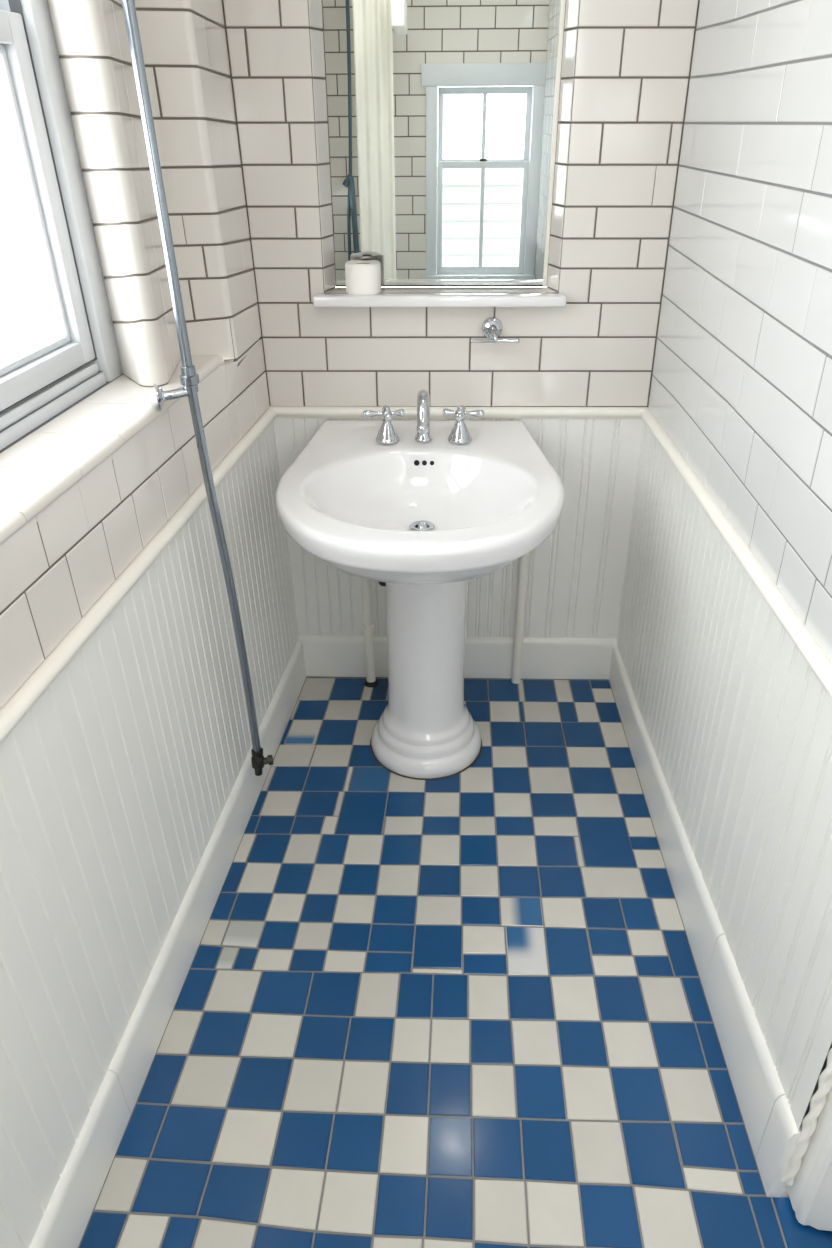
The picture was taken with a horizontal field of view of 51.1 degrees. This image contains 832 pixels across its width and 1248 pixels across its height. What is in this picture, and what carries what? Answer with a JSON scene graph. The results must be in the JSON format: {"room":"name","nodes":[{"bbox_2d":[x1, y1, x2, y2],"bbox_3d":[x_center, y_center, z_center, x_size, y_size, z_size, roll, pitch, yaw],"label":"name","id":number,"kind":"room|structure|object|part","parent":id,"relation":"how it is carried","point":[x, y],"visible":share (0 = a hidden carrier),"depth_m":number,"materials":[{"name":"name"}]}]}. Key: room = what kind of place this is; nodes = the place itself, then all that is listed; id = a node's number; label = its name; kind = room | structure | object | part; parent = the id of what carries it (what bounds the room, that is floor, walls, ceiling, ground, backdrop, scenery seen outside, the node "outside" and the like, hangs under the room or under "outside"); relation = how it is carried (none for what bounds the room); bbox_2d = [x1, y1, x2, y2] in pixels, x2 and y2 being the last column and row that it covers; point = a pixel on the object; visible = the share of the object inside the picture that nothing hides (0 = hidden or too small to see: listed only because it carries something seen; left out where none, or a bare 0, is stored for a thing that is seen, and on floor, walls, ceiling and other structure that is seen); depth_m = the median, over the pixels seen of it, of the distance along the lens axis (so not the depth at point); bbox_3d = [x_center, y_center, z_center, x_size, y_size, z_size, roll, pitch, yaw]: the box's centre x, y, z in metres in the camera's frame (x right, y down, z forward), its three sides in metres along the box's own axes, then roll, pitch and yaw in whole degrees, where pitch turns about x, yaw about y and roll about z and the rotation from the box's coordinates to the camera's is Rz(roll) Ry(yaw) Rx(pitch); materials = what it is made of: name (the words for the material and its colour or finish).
{"room":"bathroom","nodes":[
{"label":"bathroom","id":0,"kind":"room"},
{"bbox_2d":[0,0,269,708],"bbox_3d":[-0.753,-0.101,0.761,0.422,2.450,3.218,3,31,6],"label":"wall","id":1,"kind":"structure","parent":0,"point":[57,566],"depth_m":1.62,"materials":[{"name":"white tile"}]},
{"bbox_2d":[0,0,223,544],"bbox_3d":[-0.661,-0.719,1.041,0.299,1.170,1.453,3,31,6],"label":"window","id":2,"kind":"structure","parent":1,"relation":"in","point":[67,402],"depth_m":1.51,"materials":[{"name":"white paint"}]},
{"bbox_3d":[-0.720,-0.485,1.098,0.060,0.554,1.091,3,31,6],"label":"sash","id":3,"kind":"part","parent":2,"relation":"part of","materials":[{"name":"white paint"}]},
{"bbox_3d":[-0.745,-0.687,0.988,0.146,1.170,1.313,3,31,6],"label":"frame","id":4,"kind":"part","parent":2,"relation":"part of","materials":[{"name":"white paint"}]},
{"bbox_3d":[-0.611,-0.227,1.329,0.206,0.030,1.444,3,31,6],"label":"sill","id":5,"kind":"part","parent":2,"relation":"part of","materials":[{"name":"white tile"}]},
{"bbox_2d":[0,407,276,744],"bbox_3d":[-0.561,0.245,0.943,0.023,0.030,3.215,3,31,6],"label":"chair rail","id":6,"kind":"object","parent":1,"relation":"attached to","point":[41,679],"visible":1,"depth_m":1.41,"materials":[{"name":"beige paint"}]},
{"bbox_2d":[0,421,298,1247],"bbox_3d":[-0.552,0.604,1.154,0.026,0.835,3.215,3,31,6],"label":"wainscot","id":7,"kind":"structure","parent":1,"relation":"attached to","point":[116,784],"depth_m":1.47,"materials":[{"name":"white paint"}]},
{"bbox_2d":[29,640,305,1247],"bbox_3d":[-0.537,0.907,1.332,0.024,0.132,3.215,3,31,6],"label":"baseboard","id":8,"kind":"structure","parent":1,"relation":"attached to","point":[63,1224],"depth_m":1.63,"materials":[{"name":"white paint"}]},
{"bbox_2d":[121,0,273,775],"bbox_3d":[-0.415,-0.619,1.508,0.150,2.313,0.049,-17,35,-26],"label":"riser pipe","id":9,"kind":"object","parent":1,"relation":"attached to","point":[189,378],"visible":1,"depth_m":1.58,"materials":[{"name":"grey metal"}]},
{"bbox_2d":[78,676,831,1247],"bbox_3d":[0.038,0.982,1.330,1.900,0.002,3.350,0,30,1],"label":"floor","id":10,"kind":"structure","parent":0,"point":[469,1008],"depth_m":1.68,"materials":[{"name":"tile"}]},
{"bbox_2d":[361,578,378,687],"bbox_3d":[-0.140,-0.101,2.520,0.046,0.660,0.046,0,30,1],"label":"pipe","id":11,"kind":"object","parent":10,"relation":"on","point":[370,681],"visible":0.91,"depth_m":2.58,"materials":[{"name":"white metal"}]},
{"bbox_2d":[276,420,563,779],"bbox_3d":[0.012,0.005,2.180,0.644,0.821,0.754,0,30,1],"label":"pedestal sink","id":12,"kind":"object","parent":10,"relation":"on","point":[421,520],"visible":0.99,"depth_m":2.11,"materials":[{"name":"white ceramic"}]},
{"bbox_2d":[363,406,404,443],"bbox_3d":[-0.078,-0.496,2.156,0.086,0.087,0.076,19,36,29],"label":"tap","id":13,"kind":"object","parent":12,"relation":"on","point":[387,434],"visible":1,"depth_m":2.15,"materials":[{"name":"silver metal"}]},
{"bbox_3d":[-0.104,-0.516,2.139,0.053,0.019,0.020,0,30,1],"label":"handle arm","id":14,"kind":"part","parent":13,"relation":"part of","materials":[{"name":"silver metal"}]},
{"bbox_3d":[-0.072,-0.521,2.142,0.026,0.032,0.026,0,30,1],"label":"handle","id":15,"kind":"part","parent":13,"relation":"part of","materials":[{"name":"silver metal"}]},
{"bbox_3d":[-0.068,-0.507,2.124,0.019,0.019,0.033,0,30,1],"label":"handle arm","id":16,"kind":"part","parent":13,"relation":"part of","materials":[{"name":"silver metal"}]},
{"bbox_3d":[-0.046,-0.521,2.147,0.038,0.019,0.019,0,30,1],"label":"handle arm","id":17,"kind":"part","parent":13,"relation":"part of","materials":[{"name":"silver metal"}]},
{"bbox_2d":[276,420,563,584],"bbox_3d":[0.010,-0.254,2.028,0.644,0.221,0.754,0,30,1],"label":"basin","id":18,"kind":"object","parent":12,"relation":"in","point":[406,511],"depth_m":2.05,"materials":[{"name":"white ceramic"}]},
{"bbox_2d":[415,389,431,442],"bbox_3d":[0.017,-0.497,2.105,0.044,0.138,0.138,0,30,1],"label":"spout","id":19,"kind":"object","parent":12,"relation":"on","point":[423,435],"visible":1,"depth_m":2.05,"materials":[{"name":"silver metal"}]},
{"bbox_2d":[443,405,483,443],"bbox_3d":[0.117,-0.497,2.155,0.076,0.087,0.086,-24,38,-35],"label":"tap","id":20,"kind":"object","parent":12,"relation":"on","point":[459,434],"visible":1,"depth_m":2.15,"materials":[{"name":"silver metal"}]},
{"bbox_3d":[0.085,-0.522,2.148,0.038,0.019,0.019,0,30,1],"label":"handle arm","id":21,"kind":"part","parent":20,"relation":"part of","materials":[{"name":"silver metal"}]},
{"bbox_3d":[0.105,-0.508,2.124,0.019,0.019,0.033,0,30,1],"label":"handle arm","id":22,"kind":"part","parent":20,"relation":"part of","materials":[{"name":"silver metal"}]},
{"bbox_3d":[0.110,-0.522,2.142,0.026,0.032,0.026,0,30,1],"label":"handle","id":23,"kind":"part","parent":20,"relation":"part of","materials":[{"name":"silver metal"}]},
{"bbox_3d":[0.142,-0.517,2.137,0.053,0.019,0.020,0,30,1],"label":"handle arm","id":24,"kind":"part","parent":20,"relation":"part of","materials":[{"name":"silver metal"}]},
{"bbox_2d":[511,552,529,683],"bbox_3d":[0.309,-0.107,2.526,0.031,0.660,0.028,0,30,1],"label":"pipe","id":25,"kind":"object","parent":10,"relation":"on","point":[524,560],"visible":0.72,"depth_m":2.56,"materials":[{"name":"white metal"}]},
{"bbox_2d":[221,0,699,406],"bbox_3d":[0.094,-0.919,2.142,1.088,2.450,0.084,0,30,1],"label":"wall","id":26,"kind":"structure","parent":0,"point":[626,65],"depth_m":2.09,"materials":[{"name":"white tile"}]},
{"bbox_2d":[313,292,566,306],"bbox_3d":[0.058,-0.813,2.166,0.617,0.026,0.124,0,30,1],"label":"ledge","id":27,"kind":"object","parent":26,"relation":"attached to","point":[327,299],"visible":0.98,"depth_m":2.11,"materials":[{"name":"white ceramic"}]},
{"bbox_2d":[345,256,380,294],"bbox_3d":[-0.130,-0.857,2.139,0.088,0.078,0.088,0,30,1],"label":"toilet roll","id":28,"kind":"object","parent":27,"relation":"on","point":[362,277],"visible":1,"depth_m":2.11,"materials":[{"name":"white paper"}]},
{"bbox_2d":[323,0,565,286],"bbox_3d":[0.061,-1.278,1.969,0.535,0.974,0.012,0,30,1],"label":"mirror","id":29,"kind":"object","parent":26,"relation":"attached to","point":[443,114],"visible":1,"depth_m":2.04,"materials":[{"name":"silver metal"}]},
{"bbox_3d":[0.323,-1.276,1.962,0.010,0.974,0.012,0,30,1],"label":"frame","id":30,"kind":"part","parent":29,"relation":"part of","materials":[{"name":"beige paint"}]},
{"bbox_2d":[298,635,616,678],"bbox_3d":[0.127,0.102,2.684,0.982,0.141,0.020,0,30,1],"label":"baseboard","id":31,"kind":"structure","parent":26,"relation":"attached to","point":[324,656],"depth_m":2.67,"materials":[{"name":"white paint"}]},
{"bbox_2d":[273,418,643,637],"bbox_3d":[0.120,-0.198,2.512,1.009,0.832,0.004,0,30,1],"label":"wainscot","id":32,"kind":"structure","parent":26,"relation":"attached to","point":[576,576],"depth_m":2.52,"materials":[{"name":"white paint"}]},
{"bbox_2d":[269,406,648,418],"bbox_3d":[0.111,-0.556,2.297,0.999,0.030,0.020,0,30,1],"label":"chair rail","id":33,"kind":"object","parent":26,"relation":"attached to","point":[282,411],"visible":0.66,"depth_m":2.29,"materials":[{"name":"beige paint"}]},
{"bbox_2d":[471,317,519,342],"bbox_3d":[0.197,-0.731,2.167,0.121,0.053,0.060,0,30,1],"label":"paper holder","id":34,"kind":"object","parent":26,"relation":"attached to","point":[492,327],"visible":1,"depth_m":2.17,"materials":[{"name":"silver metal"}]},
{"bbox_3d":[0.194,-0.720,2.164,0.015,0.028,0.042,-6,31,-10],"label":"arm","id":35,"kind":"part","parent":34,"relation":"part of","materials":[{"name":"silver metal"}]},
{"bbox_2d":[648,0,831,1124],"bbox_3d":[0.575,-0.083,0.717,0.013,2.450,3.200,0,30,1],"label":"wall","id":36,"kind":"structure","parent":0,"point":[741,384],"depth_m":1.50,"materials":[{"name":"white tile"}]},
{"bbox_2d":[609,645,801,1197],"bbox_3d":[0.593,0.466,2.017,0.021,0.185,1.515,0,30,1],"label":"baseboard","id":37,"kind":"structure","parent":36,"relation":"attached to","point":[773,1133],"depth_m":1.65,"materials":[{"name":"white paint"}]},
{"bbox_2d":[617,422,831,1130],"bbox_3d":[0.594,0.185,1.853,0.007,0.835,1.512,0,30,1],"label":"wainscot","id":38,"kind":"structure","parent":36,"relation":"attached to","point":[738,723],"depth_m":1.56,"materials":[{"name":"white paint"}]},
{"bbox_2d":[641,408,831,698],"bbox_3d":[0.585,-0.173,1.643,0.023,0.030,1.512,0,30,1],"label":"chair rail","id":39,"kind":"object","parent":36,"relation":"attached to","point":[821,666],"visible":1,"depth_m":1.49,"materials":[{"name":"beige paint"}]},
{"bbox_2d":[781,1048,831,1230],"bbox_3d":[0.643,0.285,0.438,0.179,2.101,1.150,0,30,1],"label":"curtain","id":40,"kind":"object","parent":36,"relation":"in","point":[807,1180],"depth_m":1.31,"materials":[{"name":"white fabric"}]}
]}

